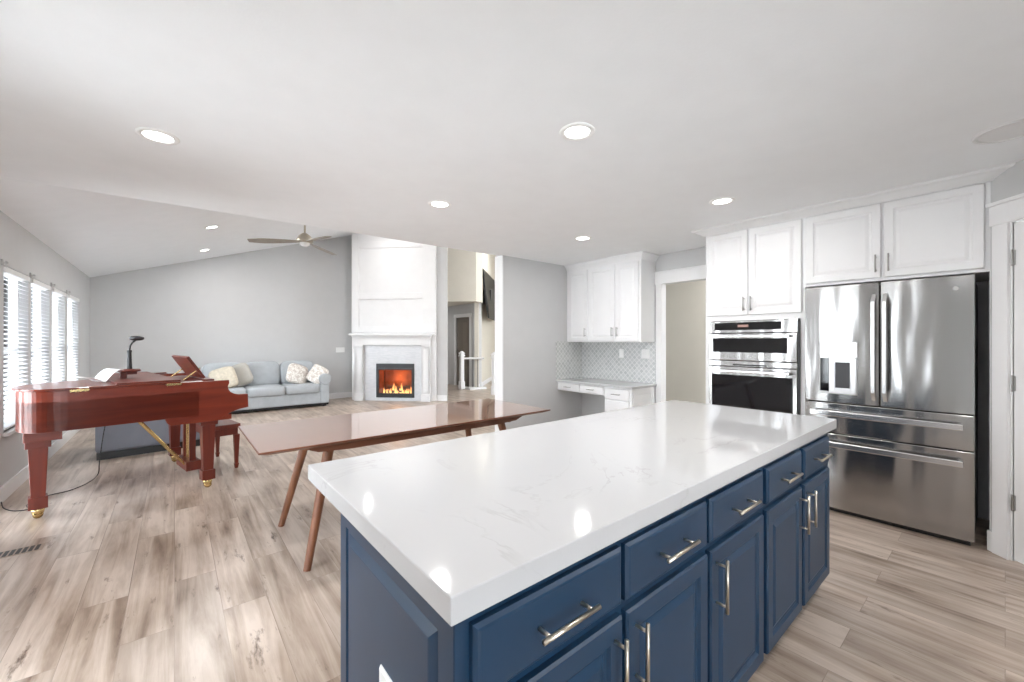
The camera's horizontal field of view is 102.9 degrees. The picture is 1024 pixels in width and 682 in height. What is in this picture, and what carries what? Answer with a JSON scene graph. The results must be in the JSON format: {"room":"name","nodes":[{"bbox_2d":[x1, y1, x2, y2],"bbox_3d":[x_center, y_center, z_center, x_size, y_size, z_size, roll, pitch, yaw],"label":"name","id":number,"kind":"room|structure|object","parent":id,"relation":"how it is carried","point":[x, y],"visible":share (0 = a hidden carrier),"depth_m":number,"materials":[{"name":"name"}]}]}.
{"room":"kitchen","nodes":[
{"label":"kitchen","id":0,"kind":"room"},
{"bbox_2d":[0,211,89,486],"bbox_3d":[-3.219,0.100,2.009,0.160,2.500,13.200,0,0,-40],"label":"wall","id":1,"kind":"structure","parent":0,"point":[25,253],"depth_m":4.24,"materials":[{"name":"beige paint"}]},
{"bbox_2d":[0,259,8,265],"bbox_3d":[-4.264,-0.660,3.429,0.040,0.050,0.024,0,0,-40],"label":"curtain bracket","id":2,"kind":"object","parent":1,"relation":"attached to","point":[2,262],"visible":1,"depth_m":3.41,"materials":[{"name":"grey metal"}]},
{"bbox_2d":[2,275,18,436],"bbox_3d":[-4.603,0.080,3.732,0.165,1.460,0.820,0,0,-40],"label":"window","id":3,"kind":"structure","parent":1,"relation":"in","point":[11,431],"depth_m":3.96,"materials":[{"name":"white paint"}]},
{"bbox_2d":[4,267,29,430],"bbox_3d":[-4.578,0.065,3.753,0.058,1.400,0.736,0,0,-40],"label":"window blind","id":4,"kind":"object","parent":3,"relation":"attached to","point":[9,414],"visible":0.84,"depth_m":3.69,"materials":[{"name":"white plastic"}]},
{"bbox_2d":[31,286,40,383],"bbox_3d":[-5.158,0.080,4.403,0.165,1.460,0.840,0,0,-40],"label":"window","id":5,"kind":"structure","parent":1,"relation":"in","point":[37,307],"depth_m":4.64,"materials":[{"name":"white paint"}]},
{"bbox_2d":[31,278,50,383],"bbox_3d":[-5.133,0.065,4.424,0.058,1.400,0.756,0,0,-40],"label":"window blind","id":6,"kind":"object","parent":5,"relation":"attached to","point":[34,283],"visible":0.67,"depth_m":4.40,"materials":[{"name":"white plastic"}]},
{"bbox_2d":[0,429,79,504],"bbox_3d":[-5.698,1.285,5.143,0.016,0.130,4.850,0,0,-40],"label":"baseboard","id":7,"kind":"structure","parent":1,"relation":"attached to","point":[17,480],"depth_m":3.87,"materials":[{"name":"white paint"}]},
{"bbox_2d":[52,294,57,380],"bbox_3d":[-5.734,0.080,5.100,0.165,1.460,0.810,0,0,-40],"label":"window","id":8,"kind":"structure","parent":1,"relation":"in","point":[56,296],"depth_m":5.33,"materials":[{"name":"white paint"}]},
{"bbox_2d":[52,288,65,381],"bbox_3d":[-5.709,0.065,5.121,0.058,1.400,0.726,0,0,-40],"label":"window blind","id":9,"kind":"object","parent":8,"relation":"attached to","point":[55,291],"visible":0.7,"depth_m":5.09,"materials":[{"name":"white plastic"}]},
{"bbox_2d":[67,300,72,379],"bbox_3d":[-6.334,0.080,5.824,0.165,1.460,0.870,0,0,-40],"label":"window","id":10,"kind":"structure","parent":1,"relation":"in","point":[69,301],"depth_m":6.08,"materials":[{"name":"white paint"}]},
{"bbox_2d":[67,294,78,380],"bbox_3d":[-6.309,0.065,5.845,0.058,1.400,0.786,0,0,-40],"label":"window blind","id":11,"kind":"object","parent":10,"relation":"attached to","point":[69,297],"visible":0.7,"depth_m":5.85,"materials":[{"name":"white plastic"}]},
{"bbox_2d":[0,177,351,276],"bbox_3d":[-1.901,-2.181,10.692,13.300,2.302,11.100,0,0,-40],"label":"ceiling","id":12,"kind":"structure","parent":0,"point":[99,234],"depth_m":5.06,"materials":[{"name":"white paint"}]},
{"bbox_2d":[205,225,218,228],"bbox_3d":[-4.195,-1.592,5.705,0.174,0.061,0.183,0,0,-45],"label":"recessed light","id":13,"kind":"object","parent":12,"relation":"attached to","point":[214,226],"visible":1,"depth_m":5.70,"materials":[{"name":"white plastic"}]},
{"bbox_2d":[247,225,335,254],"bbox_3d":[-3.072,-1.698,5.976,1.290,0.559,1.236,0,0,-40],"label":"ceiling fan","id":14,"kind":"object","parent":12,"relation":"hanging from","point":[304,239],"visible":0.75,"depth_m":6.00,"materials":[{"name":"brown metal"}]},
{"bbox_2d":[90,235,351,392],"bbox_3d":[-5.551,-0.701,8.529,4.880,4.102,0.180,0,0,-40],"label":"wall","id":15,"kind":"structure","parent":0,"point":[281,304],"depth_m":8.32,"materials":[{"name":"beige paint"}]},
{"bbox_2d":[329,392,351,398],"bbox_3d":[-5.451,1.285,8.484,4.624,0.130,0.016,0,0,-40],"label":"baseboard","id":16,"kind":"structure","parent":15,"relation":"attached to","point":[343,394],"depth_m":9.63,"materials":[{"name":"white paint"}]},
{"bbox_2d":[336,347,344,351],"bbox_3d":[-4.057,0.210,9.642,0.200,0.120,0.010,0,0,-40],"label":"switch plate","id":17,"kind":"object","parent":15,"relation":"attached to","point":[338,349],"visible":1,"depth_m":9.64,"materials":[{"name":"white plastic"}]},
{"bbox_2d":[352,234,436,400],"bbox_3d":[-2.643,-0.950,9.635,1.965,4.600,0.800,0,0,5],"label":"wall","id":18,"kind":"structure","parent":0,"point":[381,270],"depth_m":9.24,"materials":[{"name":"white paint"}]},
{"bbox_2d":[349,333,434,401],"bbox_3d":[-2.690,0.593,9.133,1.920,1.515,0.210,0,0,5],"label":"fireplace mantel","id":19,"kind":"object","parent":18,"relation":"attached to","point":[371,350],"visible":1,"depth_m":9.18,"materials":[{"name":"white paint"}]},
{"bbox_2d":[349,333,434,334],"bbox_3d":[-2.690,-0.145,9.133,1.920,0.040,0.210,0,0,5],"label":"shelf","id":20,"kind":"object","parent":19,"relation":"attached to","point":[417,333],"depth_m":9.01,"materials":[{"name":"white paint"}]},
{"bbox_2d":[376,364,413,397],"bbox_3d":[-2.618,0.892,9.367,0.885,0.765,0.370,0,0,5],"label":"gas fireplace","id":21,"kind":"object","parent":19,"relation":"in","point":[399,378],"visible":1,"depth_m":9.34,"materials":[{"name":"black metal"}]},
{"bbox_2d":[352,233,435,331],"bbox_3d":[-2.681,-1.675,9.226,1.965,2.950,0.022,0,0,5],"label":"trim","id":22,"kind":"structure","parent":18,"relation":"attached to","point":[428,295],"depth_m":9.20,"materials":[{"name":"white paint"}]},
{"bbox_2d":[437,246,447,400],"bbox_3d":[-1.599,-0.950,9.216,0.282,4.600,0.050,0,0,5],"label":"wall","id":23,"kind":"structure","parent":0,"point":[442,252],"depth_m":9.19,"materials":[{"name":"beige paint"}]},
{"bbox_2d":[437,395,446,400],"bbox_3d":[-1.579,1.285,9.181,0.237,0.130,0.016,0,0,5],"label":"baseboard","id":24,"kind":"structure","parent":23,"relation":"attached to","point":[439,397],"depth_m":9.17,"materials":[{"name":"white paint"}]},
{"bbox_2d":[448,303,481,386],"bbox_3d":[-1.762,0.130,12.656,0.120,2.440,2.650,0,0,-40],"label":"wall","id":25,"kind":"structure","parent":0,"point":[465,308],"depth_m":12.35,"materials":[{"name":"beige paint"}]},
{"bbox_2d":[456,317,468,385],"bbox_3d":[-1.450,0.320,12.233,0.080,2.040,0.730,0,0,-40],"label":"door","id":26,"kind":"structure","parent":25,"relation":"in","point":[462,323],"depth_m":12.17,"materials":[{"name":"beige paint"}]},
{"bbox_2d":[454,313,471,386],"bbox_3d":[-1.483,0.270,12.206,0.024,2.160,0.960,0,0,-40],"label":"trim","id":27,"kind":"structure","parent":25,"relation":"attached to","point":[469,315],"depth_m":12.14,"materials":[{"name":"white paint"}]},
{"bbox_2d":[448,248,482,305],"bbox_3d":[-2.474,-2.170,11.870,2.120,2.160,2.955,0,0,-40],"label":"wall","id":28,"kind":"structure","parent":0,"point":[465,268],"depth_m":11.23,"materials":[{"name":"beige paint"}]},
{"bbox_2d":[474,253,495,386],"bbox_3d":[-0.767,-0.950,14.095,0.120,4.600,5.080,0,0,5],"label":"wall","id":29,"kind":"structure","parent":0,"point":[488,325],"depth_m":12.79,"materials":[{"name":"beige paint"}]},
{"bbox_2d":[479,376,491,386],"bbox_3d":[-0.768,1.285,13.357,0.016,0.130,3.550,0,0,5],"label":"baseboard","id":30,"kind":"structure","parent":29,"relation":"attached to","point":[486,381],"depth_m":12.88,"materials":[{"name":"white paint"}]},
{"bbox_2d":[483,269,494,320],"bbox_3d":[-0.684,-1.357,12.791,0.290,1.424,2.400,0,0,5],"label":"television","id":31,"kind":"object","parent":29,"relation":"attached to","point":[489,283],"visible":0.73,"depth_m":12.29,"materials":[{"name":"black plastic"}]},
{"bbox_2d":[0,0,1023,265],"bbox_3d":[2.406,-1.160,2.818,9.900,0.140,7.275,0,0,-40],"label":"ceiling","id":32,"kind":"structure","parent":0,"point":[353,116],"depth_m":1.88,"materials":[{"name":"white paint"}]},
{"bbox_2d":[135,127,179,144],"bbox_3d":[-1.881,-1.086,2.169,0.184,0.006,0.184,0,0,-40],"label":"recessed light","id":33,"kind":"object","parent":32,"relation":"in","point":[151,134],"visible":1,"depth_m":2.16,"materials":[{"name":"white plastic"}]},
{"bbox_2d":[428,200,450,207],"bbox_3d":[-0.575,-1.086,3.244,0.184,0.006,0.184,0,0,-40],"label":"recessed light","id":34,"kind":"object","parent":32,"relation":"in","point":[434,203],"visible":1,"depth_m":3.24,"materials":[{"name":"white plastic"}]},
{"bbox_2d":[559,122,594,140],"bbox_3d":[0.339,-1.086,2.124,0.184,0.006,0.184,0,0,-40],"label":"recessed light","id":35,"kind":"object","parent":32,"relation":"in","point":[578,131],"visible":1,"depth_m":2.12,"materials":[{"name":"white plastic"}]},
{"bbox_2d":[574,236,591,240],"bbox_3d":[0.749,-1.086,4.319,0.184,0.006,0.184,0,0,-40],"label":"recessed light","id":36,"kind":"object","parent":32,"relation":"in","point":[580,238],"visible":1,"depth_m":4.32,"materials":[{"name":"white plastic"}]},
{"bbox_2d":[709,197,734,204],"bbox_3d":[1.635,-1.086,3.176,0.184,0.006,0.184,0,0,-40],"label":"recessed light","id":37,"kind":"object","parent":32,"relation":"in","point":[723,200],"visible":1,"depth_m":3.17,"materials":[{"name":"white plastic"}]},
{"bbox_2d":[971,119,1023,143],"bbox_3d":[2.586,-1.086,2.114,0.276,0.008,0.276,0,0,-40],"label":"ceiling speaker","id":38,"kind":"object","parent":32,"relation":"attached to","point":[1011,130],"visible":1,"depth_m":2.14},
{"bbox_2d":[0,380,1023,681],"bbox_3d":[0.323,1.400,7.924,13.400,0.100,18.200,0,0,-40],"label":"floor","id":39,"kind":"structure","parent":0,"point":[144,571],"depth_m":2.21,"materials":[{"name":"brown wood"}]},
{"bbox_2d":[0,543,45,557],"bbox_3d":[-3.201,1.348,2.583,0.320,0.004,0.110,0,0,-40],"label":"floor vent","id":40,"kind":"object","parent":39,"relation":"in","point":[32,548],"visible":1,"depth_m":2.62,"materials":[{"name":"metal"}]},
{"bbox_2d":[1,426,104,510],"bbox_3d":[-4.089,1.017,3.681,0.335,0.678,0.950,0,0,-8],"label":"power cord","id":41,"kind":"object","parent":39,"relation":"on","point":[104,426],"visible":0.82,"depth_m":3.75,"materials":[{"name":"black plastic"}]},
{"bbox_2d":[11,355,247,518],"bbox_3d":[-3.579,0.749,3.862,1.480,1.202,1.458,0,0,40],"label":"grand piano","id":42,"kind":"object","parent":39,"relation":"on","point":[43,411],"visible":0.99,"depth_m":3.37,"materials":[{"name":"brown wood"}]},
{"bbox_2d":[69,368,121,381],"bbox_3d":[-3.520,0.295,3.462,0.280,0.102,0.260,0,0,28],"label":"sheet music","id":43,"kind":"object","parent":42,"relation":"on","point":[104,375],"visible":1,"depth_m":3.48,"materials":[{"name":"paper"}]},
{"bbox_2d":[118,336,143,377],"bbox_3d":[-3.483,0.143,3.730,0.160,0.382,0.182,0,0,40],"label":"lamp","id":44,"kind":"object","parent":42,"relation":"on","point":[123,373],"visible":0.96,"depth_m":3.71,"materials":[{"name":"black metal"}]},
{"bbox_2d":[168,375,213,381],"bbox_3d":[-3.318,0.385,4.164,0.740,0.020,0.280,0,0,40],"label":"shelf","id":45,"kind":"object","parent":42,"relation":"attached to","point":[184,378],"depth_m":4.08,"materials":[{"name":"brown wood"}]},
{"bbox_2d":[95,420,199,460],"bbox_3d":[-4.661,0.950,5.239,0.890,0.800,0.960,0,0,45],"label":"sofa","id":46,"kind":"object","parent":39,"relation":"on","point":[123,440],"visible":0.27,"depth_m":4.80,"materials":[{"name":"grey fabric"}]},
{"bbox_2d":[196,419,240,467],"bbox_3d":[-3.262,1.113,4.468,0.720,0.475,0.290,0,0,40],"label":"piano bench","id":47,"kind":"object","parent":39,"relation":"on","point":[225,427],"visible":0.34,"depth_m":4.33,"materials":[{"name":"brown wood"}]},
{"bbox_2d":[200,360,331,412],"bbox_3d":[-4.953,0.882,8.121,2.340,0.936,0.930,0,0,-40],"label":"sofa","id":48,"kind":"object","parent":39,"relation":"on","point":[269,389],"visible":0.63,"depth_m":8.10,"materials":[{"name":"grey fabric"}]},
{"bbox_2d":[202,362,238,377],"bbox_3d":[-5.561,0.670,7.852,0.644,0.513,0.317,0,0,-40],"label":"cushion","id":49,"kind":"object","parent":48,"relation":"on","point":[209,367],"depth_m":7.69,"materials":[{"name":"grey fabric"}]},
{"bbox_2d":[208,366,237,388],"bbox_3d":[-5.338,0.700,7.550,0.468,0.454,0.245,0,0,-30],"label":"throw pillow","id":50,"kind":"object","parent":48,"relation":"on","point":[224,373],"visible":0.7,"depth_m":7.53,"materials":[{"name":"beige fabric"}]},
{"bbox_2d":[229,387,246,393],"bbox_3d":[-5.380,0.975,7.632,0.650,0.200,0.720,0,0,-40],"label":"seat cushion","id":51,"kind":"object","parent":48,"relation":"on","point":[237,390],"depth_m":7.51,"materials":[{"name":"grey fabric"}]},
{"bbox_2d":[231,363,252,386],"bbox_3d":[-5.260,0.670,7.848,0.512,0.497,0.227,0,0,-17],"label":"throw pillow","id":52,"kind":"object","parent":48,"relation":"on","point":[243,372],"visible":0.66,"depth_m":7.83,"materials":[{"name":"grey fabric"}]},
{"bbox_2d":[245,361,279,385],"bbox_3d":[-5.068,0.670,8.260,0.644,0.513,0.317,0,0,-40],"label":"cushion","id":53,"kind":"object","parent":48,"relation":"on","point":[263,372],"depth_m":8.19,"materials":[{"name":"grey fabric"}]},
{"bbox_2d":[244,384,284,397],"bbox_3d":[-4.886,0.975,8.040,0.650,0.200,0.720,0,0,-40],"label":"seat cushion","id":54,"kind":"object","parent":48,"relation":"on","point":[253,390],"depth_m":7.81,"materials":[{"name":"grey fabric"}]},
{"bbox_2d":[279,360,312,383],"bbox_3d":[-4.575,0.670,8.668,0.644,0.513,0.317,0,0,-40],"label":"cushion","id":55,"kind":"object","parent":48,"relation":"on","point":[283,367],"depth_m":8.46,"materials":[{"name":"grey fabric"}]},
{"bbox_2d":[286,363,307,383],"bbox_3d":[-4.443,0.690,8.446,0.244,0.460,0.474,0,0,40],"label":"throw pillow","id":56,"kind":"object","parent":48,"relation":"on","point":[296,373],"visible":0.84,"depth_m":8.38,"materials":[{"name":"fabric"}]},
{"bbox_2d":[280,382,319,394],"bbox_3d":[-4.393,0.975,8.448,0.650,0.200,0.720,0,0,-40],"label":"seat cushion","id":57,"kind":"object","parent":48,"relation":"on","point":[308,388],"depth_m":8.20,"materials":[{"name":"grey fabric"}]},
{"bbox_2d":[306,364,328,383],"bbox_3d":[-4.072,0.700,8.546,0.445,0.432,0.219,0,0,5],"label":"throw pillow","id":58,"kind":"object","parent":48,"relation":"on","point":[316,370],"visible":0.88,"depth_m":8.49,"materials":[{"name":"fabric"}]},
{"bbox_2d":[238,398,549,571],"bbox_3d":[-0.796,0.978,3.225,2.195,0.756,0.905,0,0,-40],"label":"dining table","id":59,"kind":"object","parent":39,"relation":"on","point":[327,434],"visible":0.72,"depth_m":2.93,"materials":[{"name":"brown wood"}]},
{"bbox_2d":[458,351,494,394],"bbox_3d":[-0.336,0.815,11.331,1.673,1.070,1.656,0,0,-40],"label":"stair railing","id":60,"kind":"object","parent":39,"relation":"on","point":[461,355],"visible":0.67,"depth_m":11.36,"materials":[{"name":"white paint"}]},
{"bbox_2d":[341,497,707,681],"bbox_3d":[0.071,0.915,1.237,0.937,0.869,0.698,0,0,-40],"label":"base cabinet","id":61,"kind":"object","parent":39,"relation":"on","point":[634,609],"visible":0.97,"depth_m":0.97,"materials":[{"name":"blue paint"}]},
{"bbox_2d":[379,664,392,681],"bbox_3d":[-0.287,0.820,0.927,0.010,0.120,0.076,0,0,-40],"label":"electrical outlet","id":62,"kind":"object","parent":61,"relation":"attached to","point":[383,676],"visible":1,"depth_m":0.94,"materials":[{"name":"white plastic"}]},
{"bbox_2d":[308,400,836,626],"bbox_3d":[0.539,0.456,1.834,2.455,0.051,0.954,0,0,-40],"label":"countertop","id":63,"kind":"structure","parent":61,"relation":"on","point":[470,523],"depth_m":1.22,"materials":[{"name":"white stone"}]},
{"bbox_2d":[605,387,654,411],"bbox_3d":[1.481,0.963,5.172,0.575,0.775,0.406,0,0,-40],"label":"base cabinet","id":64,"kind":"object","parent":39,"relation":"on","point":[615,398],"visible":0.4,"depth_m":5.01,"materials":[{"name":"white paint"}]},
{"bbox_2d":[556,377,656,388],"bbox_3d":[1.236,0.559,5.491,0.555,0.031,1.255,0,0,-40],"label":"countertop","id":65,"kind":"structure","parent":64,"relation":"on","point":[580,380],"depth_m":5.35,"materials":[{"name":"white stone"}]},
{"bbox_2d":[558,382,604,395],"bbox_3d":[1.089,0.635,5.646,0.575,0.120,0.820,0,0,-40],"label":"drawer unit","id":66,"kind":"object","parent":65,"relation":"attached to","point":[581,388],"visible":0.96,"depth_m":5.45,"materials":[{"name":"white paint"}]},
{"bbox_2d":[704,467,763,681],"bbox_3d":[0.616,0.915,1.688,0.478,0.869,0.698,0,0,-40],"label":"base cabinet","id":67,"kind":"object","parent":39,"relation":"on","point":[734,549],"visible":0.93,"depth_m":1.43,"materials":[{"name":"blue paint"}]},
{"bbox_2d":[706,218,806,414],"bbox_3d":[2.421,0.150,3.918,0.734,2.400,0.828,0,0,-40],"label":"tall cabinet","id":68,"kind":"object","parent":39,"relation":"on","point":[758,273],"visible":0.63,"depth_m":3.66,"materials":[{"name":"white paint"}]},
{"bbox_2d":[709,318,800,414],"bbox_3d":[2.361,0.265,3.859,0.648,0.910,0.746,0,0,-40],"label":"double wall oven","id":69,"kind":"object","parent":68,"relation":"in","point":[756,364],"visible":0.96,"depth_m":3.65,"materials":[{"name":"grey metal"}]},
{"bbox_2d":[761,433,831,653],"bbox_3d":[1.172,0.915,2.148,0.965,0.869,0.698,0,0,-40],"label":"base cabinet","id":70,"kind":"object","parent":39,"relation":"on","point":[795,509],"visible":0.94,"depth_m":1.81,"materials":[{"name":"blue paint"}]},
{"bbox_2d":[805,274,977,545],"bbox_3d":[2.951,0.458,3.207,0.764,1.785,0.929,0,0,-40],"label":"refrigerator","id":71,"kind":"object","parent":39,"relation":"on","point":[895,363],"visible":0.86,"depth_m":2.93,"materials":[{"name":"grey metal"}]},
{"bbox_2d":[805,182,990,529],"bbox_3d":[3.007,0.150,3.206,0.730,2.400,1.017,0,0,-40],"label":"tall cabinet","id":72,"kind":"object","parent":39,"relation":"on","point":[947,232],"visible":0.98,"depth_m":2.94,"materials":[{"name":"white paint"}]},
{"bbox_2d":[691,163,1014,237],"bbox_3d":[2.729,-1.059,3.514,0.775,0.062,2.045,0,0,-40],"label":"trim","id":73,"kind":"structure","parent":72,"relation":"attached to","point":[989,174],"depth_m":3.06,"materials":[{"name":"white paint"}]},
{"bbox_2d":[496,255,581,428],"bbox_3d":[1.915,-0.925,6.957,5.380,4.550,0.160,0,0,-40],"label":"wall","id":74,"kind":"structure","parent":0,"point":[534,292],"depth_m":5.57,"materials":[{"name":"beige paint"}]},
{"bbox_2d":[495,255,502,431],"bbox_3d":[-0.167,0.130,5.242,0.015,2.440,0.160,0,0,-40],"label":"trim","id":75,"kind":"structure","parent":74,"relation":"attached to","point":[499,259],"depth_m":5.24,"materials":[{"name":"white paint"}]},
{"bbox_2d":[666,280,705,403],"bbox_3d":[4.398,0.130,4.332,0.100,2.440,7.070,0,0,-40],"label":"wall","id":76,"kind":"structure","parent":0,"point":[685,302],"depth_m":6.31,"materials":[{"name":"beige paint"}]},
{"bbox_2d":[582,247,988,519],"bbox_3d":[2.565,0.130,4.406,0.130,2.440,4.620,0,0,-40],"label":"wall","id":77,"kind":"structure","parent":0,"point":[591,403],"depth_m":5.10,"materials":[{"name":"beige paint"}]},
{"bbox_2d":[567,259,655,341],"bbox_3d":[1.294,-0.497,5.553,0.381,1.025,1.224,0,0,-40],"label":"upper cabinet","id":78,"kind":"object","parent":77,"relation":"attached to","point":[616,302],"visible":1,"depth_m":5.29,"materials":[{"name":"white paint"}]},
{"bbox_2d":[565,251,659,271],"bbox_3d":[1.314,-1.048,5.534,0.380,0.085,1.279,0,0,-40],"label":"trim","id":79,"kind":"structure","parent":78,"relation":"attached to","point":[644,255],"depth_m":5.26,"materials":[{"name":"white paint"}]},
{"bbox_2d":[619,349,623,357],"bbox_3d":[1.498,0.170,5.587,0.010,0.120,0.072,0,0,-40],"label":"electrical outlet","id":80,"kind":"object","parent":77,"relation":"attached to","point":[621,351],"visible":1,"depth_m":5.58,"materials":[{"name":"white plastic"}]},
{"bbox_2d":[642,349,649,358],"bbox_3d":[1.733,0.170,5.302,0.010,0.120,0.116,0,0,-40],"label":"switch plate","id":81,"kind":"object","parent":77,"relation":"attached to","point":[645,352],"visible":1,"depth_m":5.30,"materials":[{"name":"white plastic"}]},
{"bbox_2d":[654,265,705,402],"bbox_3d":[2.148,0.237,4.867,0.125,2.225,0.962,0,0,-40],"label":"trim","id":82,"kind":"structure","parent":77,"relation":"attached to","point":[696,272],"depth_m":5.14,"materials":[{"name":"white paint"}]},
{"bbox_2d":[989,159,1023,540],"bbox_3d":[3.083,0.130,1.960,0.120,2.440,1.350,0,0,5],"label":"wall","id":83,"kind":"structure","parent":0,"point":[1010,183],"depth_m":2.57,"materials":[{"name":"beige paint"}]},
{"bbox_2d":[985,193,1023,560],"bbox_3d":[3.080,0.236,2.121,0.156,2.228,1.030,0,0,5],"label":"trim","id":84,"kind":"structure","parent":83,"relation":"attached to","point":[1003,214],"depth_m":2.54,"materials":[{"name":"white paint"}]},
{"bbox_2d":[1011,221,1023,563],"bbox_3d":[3.029,0.310,2.128,0.090,2.060,0.765,0,0,5],"label":"door","id":85,"kind":"structure","parent":83,"relation":"in","point":[1017,254],"depth_m":2.47,"materials":[{"name":"white paint"}]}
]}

